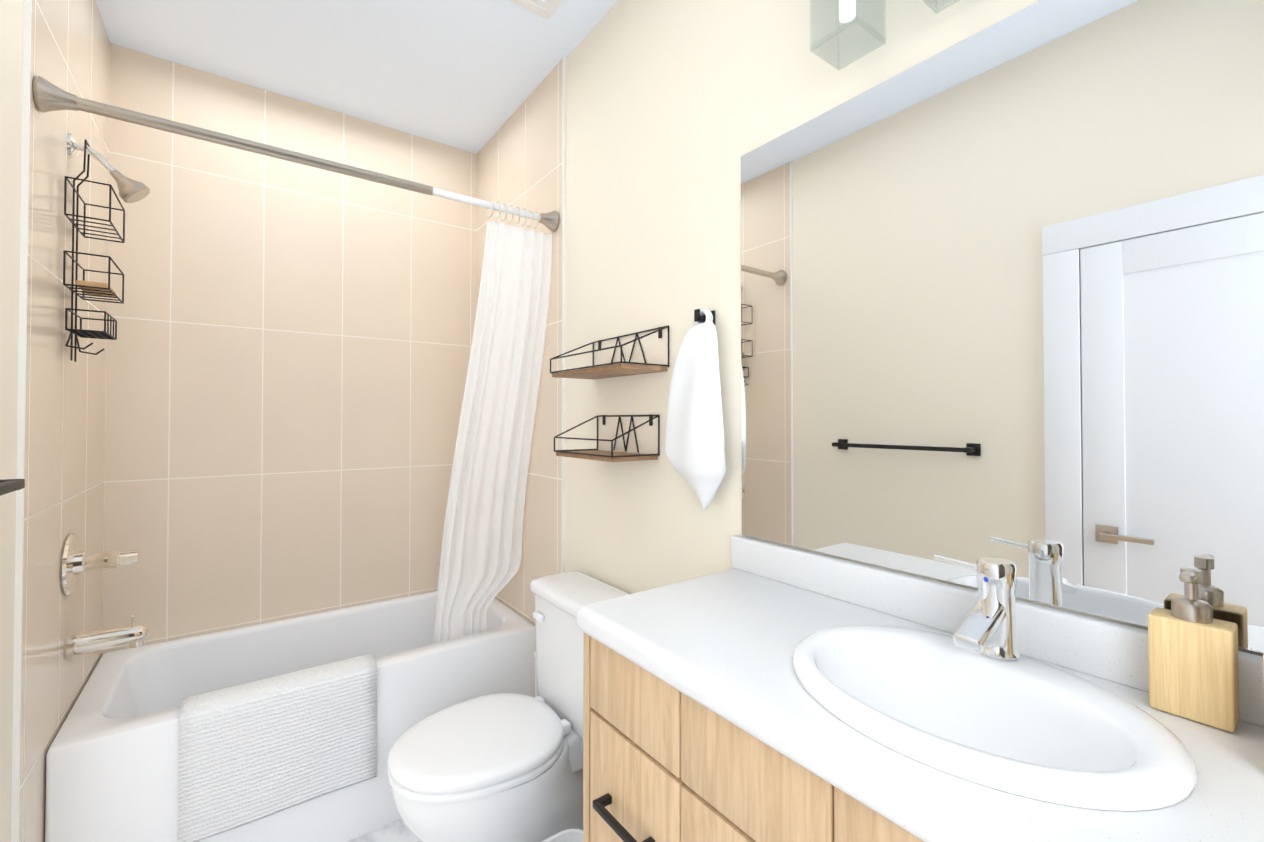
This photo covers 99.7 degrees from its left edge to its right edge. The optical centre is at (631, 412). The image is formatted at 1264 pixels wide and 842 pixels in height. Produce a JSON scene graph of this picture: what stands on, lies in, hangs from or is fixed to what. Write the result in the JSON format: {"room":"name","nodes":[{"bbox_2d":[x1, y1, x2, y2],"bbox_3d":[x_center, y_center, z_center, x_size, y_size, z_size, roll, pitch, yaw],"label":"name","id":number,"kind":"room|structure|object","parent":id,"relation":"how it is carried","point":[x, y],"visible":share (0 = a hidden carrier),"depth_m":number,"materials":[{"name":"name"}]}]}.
{"room":"bathroom","nodes":[
{"label":"bathroom","id":0,"kind":"room"},
{"bbox_2d":[0,0,23,841],"bbox_3d":[-0.903,0.007,0.534,0.100,2.500,3.150,1,-1,-36],"label":"wall","id":1,"kind":"structure","parent":0,"point":[11,43],"depth_m":1.04,"materials":[{"name":"beige paint"}]},
{"bbox_2d":[0,479,24,495],"bbox_3d":[-0.904,0.119,0.675,0.066,0.045,0.565,1,-1,-36],"label":"towel rail","id":2,"kind":"object","parent":1,"relation":"attached to","point":[8,485],"visible":1,"depth_m":0.87,"materials":[{"name":"black metal"}]},
{"bbox_2d":[19,0,109,841],"bbox_3d":[-1.489,0.019,1.419,0.008,2.500,0.830,1,-1,-36],"label":"wall tiles","id":3,"kind":"structure","parent":1,"relation":"attached to","point":[65,421],"depth_m":1.30,"materials":[{"name":"beige tile"}]},
{"bbox_2d":[60,534,138,594],"bbox_3d":[-1.404,0.394,1.421,0.137,0.156,0.156,1,-1,-36],"label":"tub valve","id":4,"kind":"object","parent":3,"relation":"attached to","point":[75,562],"visible":1,"depth_m":1.39,"materials":[{"name":"silver metal"}]},
{"bbox_2d":[64,615,149,656],"bbox_3d":[-1.395,0.594,1.425,0.160,0.085,0.056,1,-1,-36],"label":"tub spout","id":5,"kind":"object","parent":3,"relation":"attached to","point":[133,635],"visible":1,"depth_m":1.41,"materials":[{"name":"silver metal"}]},
{"bbox_2d":[67,133,149,202],"bbox_3d":[-1.377,-0.636,1.405,0.162,0.150,0.068,1,-1,-36],"label":"shower head","id":6,"kind":"object","parent":3,"relation":"attached to","point":[131,190],"visible":0.94,"depth_m":1.41},
{"bbox_2d":[63,139,124,361],"bbox_3d":[-1.395,-0.414,1.389,0.082,0.568,0.204,1,-1,-36],"label":"shower caddy","id":7,"kind":"object","parent":6,"relation":"hanging from","point":[91,288],"visible":1,"depth_m":1.36,"materials":[{"name":"black metal"}]},
{"bbox_2d":[33,76,559,231],"bbox_3d":[-0.772,-0.677,1.511,1.243,0.072,0.072,1,-1,-36],"label":"rod","id":8,"kind":"object","parent":3,"relation":"attached to","point":[48,96],"visible":1,"depth_m":1.34,"materials":[{"name":"silver metal"}]},
{"bbox_2d":[434,200,551,643],"bbox_3d":[-0.485,0.112,1.855,0.333,1.605,0.289,1,-1,-36],"label":"shower curtain","id":9,"kind":"object","parent":8,"relation":"hanging from","point":[481,555],"visible":0.94,"depth_m":1.88,"materials":[{"name":"white fabric"}]},
{"bbox_2d":[11,0,565,841],"bbox_3d":[-0.737,0.019,1.456,1.261,2.500,0.005,1,-1,-36],"label":"trim","id":10,"kind":"structure","parent":1,"relation":"attached to","point":[19,540],"depth_m":1.08,"materials":[{"name":"white"}]},
{"bbox_2d":[102,43,476,654],"bbox_3d":[-1.262,0.029,2.165,1.461,2.500,0.100,1,-1,-36],"label":"wall","id":11,"kind":"structure","parent":0,"point":[288,350],"depth_m":2.03,"materials":[{"name":"tile"}]},
{"bbox_2d":[96,0,617,153],"bbox_3d":[-0.355,-1.288,0.956,1.461,0.100,3.150,1,-1,-36],"label":"ceiling","id":12,"kind":"structure","parent":0,"point":[469,75],"depth_m":1.80,"materials":[{"name":"white paint"}]},
{"bbox_2d":[509,0,562,19],"bbox_3d":[-0.289,-1.222,1.467,0.270,0.018,0.270,1,-1,-36],"label":"fan","id":13,"kind":"object","parent":12,"relation":"attached to","point":[545,9],"visible":1,"depth_m":1.60,"materials":[{"name":"white plastic"}]},
{"bbox_2d":[347,819,420,841],"bbox_3d":[-0.355,1.312,0.922,1.461,0.100,3.150,1,-1,-36],"label":"floor","id":14,"kind":"structure","parent":0,"point":[397,831],"depth_m":1.60,"materials":[{"name":"tile"}]},
{"bbox_2d":[45,591,535,841],"bbox_3d":[-1.037,1.030,1.847,1.241,0.490,0.653,1,-1,-36],"label":"bathtub","id":15,"kind":"object","parent":14,"relation":"on","point":[112,764],"visible":0.62,"depth_m":1.67,"materials":[{"name":"white ceramic"}]},
{"bbox_2d":[177,654,376,841],"bbox_3d":[-0.997,0.932,1.533,0.460,0.338,0.135,1,-1,-36],"label":"bath mat","id":16,"kind":"object","parent":15,"relation":"on","point":[250,752],"visible":1,"depth_m":1.47,"materials":[{"name":"white fabric"}]},
{"bbox_2d":[387,571,630,841],"bbox_3d":[-0.310,0.885,1.403,0.604,0.767,0.412,1,-1,-36],"label":"toilet","id":17,"kind":"object","parent":14,"relation":"on","point":[503,767],"visible":0.88,"depth_m":1.33,"materials":[{"name":"white ceramic"}]},
{"bbox_2d":[534,651,538,696],"bbox_3d":[-0.328,1.050,1.847,0.094,0.446,0.094,1,-1,-36],"label":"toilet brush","id":18,"kind":"object","parent":14,"relation":"on","point":[536,685],"visible":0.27,"depth_m":1.84,"materials":[{"name":"white plastic"}]},
{"bbox_2d":[542,829,582,841],"bbox_3d":[-0.135,1.122,1.130,0.185,0.284,0.225,1,-1,-36],"label":"trash bin","id":19,"kind":"object","parent":14,"relation":"on","point":[571,835],"visible":0.77,"depth_m":1.25,"materials":[{"name":"white plastic"}]},
{"bbox_2d":[578,627,932,841],"bbox_3d":[0.458,0.817,0.518,0.436,0.878,1.320,1,-1,-36],"label":"bathroom vanity","id":20,"kind":"object","parent":14,"relation":"on","point":[660,765],"depth_m":0.73,"materials":[{"name":"brown wood"}]},
{"bbox_2d":[577,567,1263,841],"bbox_3d":[0.461,0.356,0.532,0.423,0.045,1.328,1,-1,-36],"label":"countertop","id":21,"kind":"structure","parent":20,"relation":"on","point":[685,632],"depth_m":0.60,"materials":[{"name":"white stone"}]},
{"bbox_2d":[934,554,1019,659],"bbox_3d":[0.435,0.254,0.700,0.118,0.121,0.100,1,-1,-36],"label":"faucet","id":22,"kind":"object","parent":21,"relation":"on","point":[987,627],"visible":1,"depth_m":0.68,"materials":[{"name":"silver metal"}]},
{"bbox_2d":[729,603,1228,841],"bbox_3d":[0.380,0.378,0.626,0.320,0.124,0.392,1,-1,-36],"label":"sink","id":23,"kind":"object","parent":21,"relation":"in","point":[1077,750],"depth_m":0.61,"materials":[{"name":"white ceramic"}]},
{"bbox_2d":[1148,567,1238,731],"bbox_3d":[0.617,0.254,0.589,0.052,0.160,0.065,1,-1,-36],"label":"soap dispenser","id":24,"kind":"object","parent":21,"relation":"on","point":[1193,669],"visible":0.98,"depth_m":0.58,"materials":[{"name":"brown wood"}]},
{"bbox_2d":[565,0,1262,655],"bbox_3d":[0.192,0.018,1.343,0.100,2.500,3.150,1,-1,-36],"label":"wall","id":25,"kind":"structure","parent":0,"point":[677,110],"depth_m":1.39,"materials":[{"name":"beige paint"}]},
{"bbox_2d":[476,58,562,625],"bbox_3d":[-0.482,0.029,2.164,0.008,2.500,0.830,1,-1,-36],"label":"wall tiles","id":26,"kind":"structure","parent":25,"relation":"attached to","point":[519,159],"depth_m":1.98,"materials":[{"name":"beige tile"}]},
{"bbox_2d":[554,415,659,461],"bbox_3d":[-0.078,0.067,1.492,0.154,0.120,0.304,1,-1,-36],"label":"shelf","id":27,"kind":"object","parent":25,"relation":"attached to","point":[612,455],"visible":1,"depth_m":1.45,"materials":[{"name":"black metal"}]},
{"bbox_2d":[550,325,668,378],"bbox_3d":[-0.074,-0.165,1.488,0.154,0.120,0.369,1,-1,-36],"label":"shelf","id":28,"kind":"object","parent":25,"relation":"attached to","point":[615,369],"visible":1,"depth_m":1.43,"materials":[{"name":"black metal"}]},
{"bbox_2d":[694,309,714,324],"bbox_3d":[0.168,-0.214,1.254,0.047,0.050,0.034,1,-1,-36],"label":"towel hook","id":29,"kind":"object","parent":25,"relation":"attached to","point":[698,317],"visible":0.4,"depth_m":1.24,"materials":[{"name":"black metal"}]},
{"bbox_2d":[665,309,726,510],"bbox_3d":[0.139,-0.007,1.255,0.067,0.472,0.205,1,-1,-36],"label":"hanging towel","id":30,"kind":"object","parent":29,"relation":"hanging from","point":[695,446],"visible":0.96,"depth_m":1.21,"materials":[{"name":"white fabric"}]},
{"bbox_2d":[810,0,956,68],"bbox_3d":[0.525,-0.772,0.708,0.130,0.318,0.615,1,-1,-36],"label":"sconce","id":31,"kind":"object","parent":25,"relation":"attached to","point":[847,12],"visible":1,"depth_m":0.89,"materials":[{"name":"clear glass"}]},
{"bbox_2d":[731,535,1263,726],"bbox_3d":[0.621,0.302,0.651,0.024,0.071,1.328,1,-1,-36],"label":"backsplash","id":32,"kind":"structure","parent":25,"relation":"attached to","point":[1113,646],"depth_m":0.81,"materials":[{"name":"white stone"}]},
{"bbox_2d":[741,0,1263,652],"bbox_3d":[0.634,-0.157,0.657,0.005,0.839,1.312,1,-1,-36],"label":"mirror","id":33,"kind":"object","parent":25,"relation":"attached to","point":[1003,288],"visible":0.88,"depth_m":0.75,"materials":[{"name":"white mirror"}]}
]}

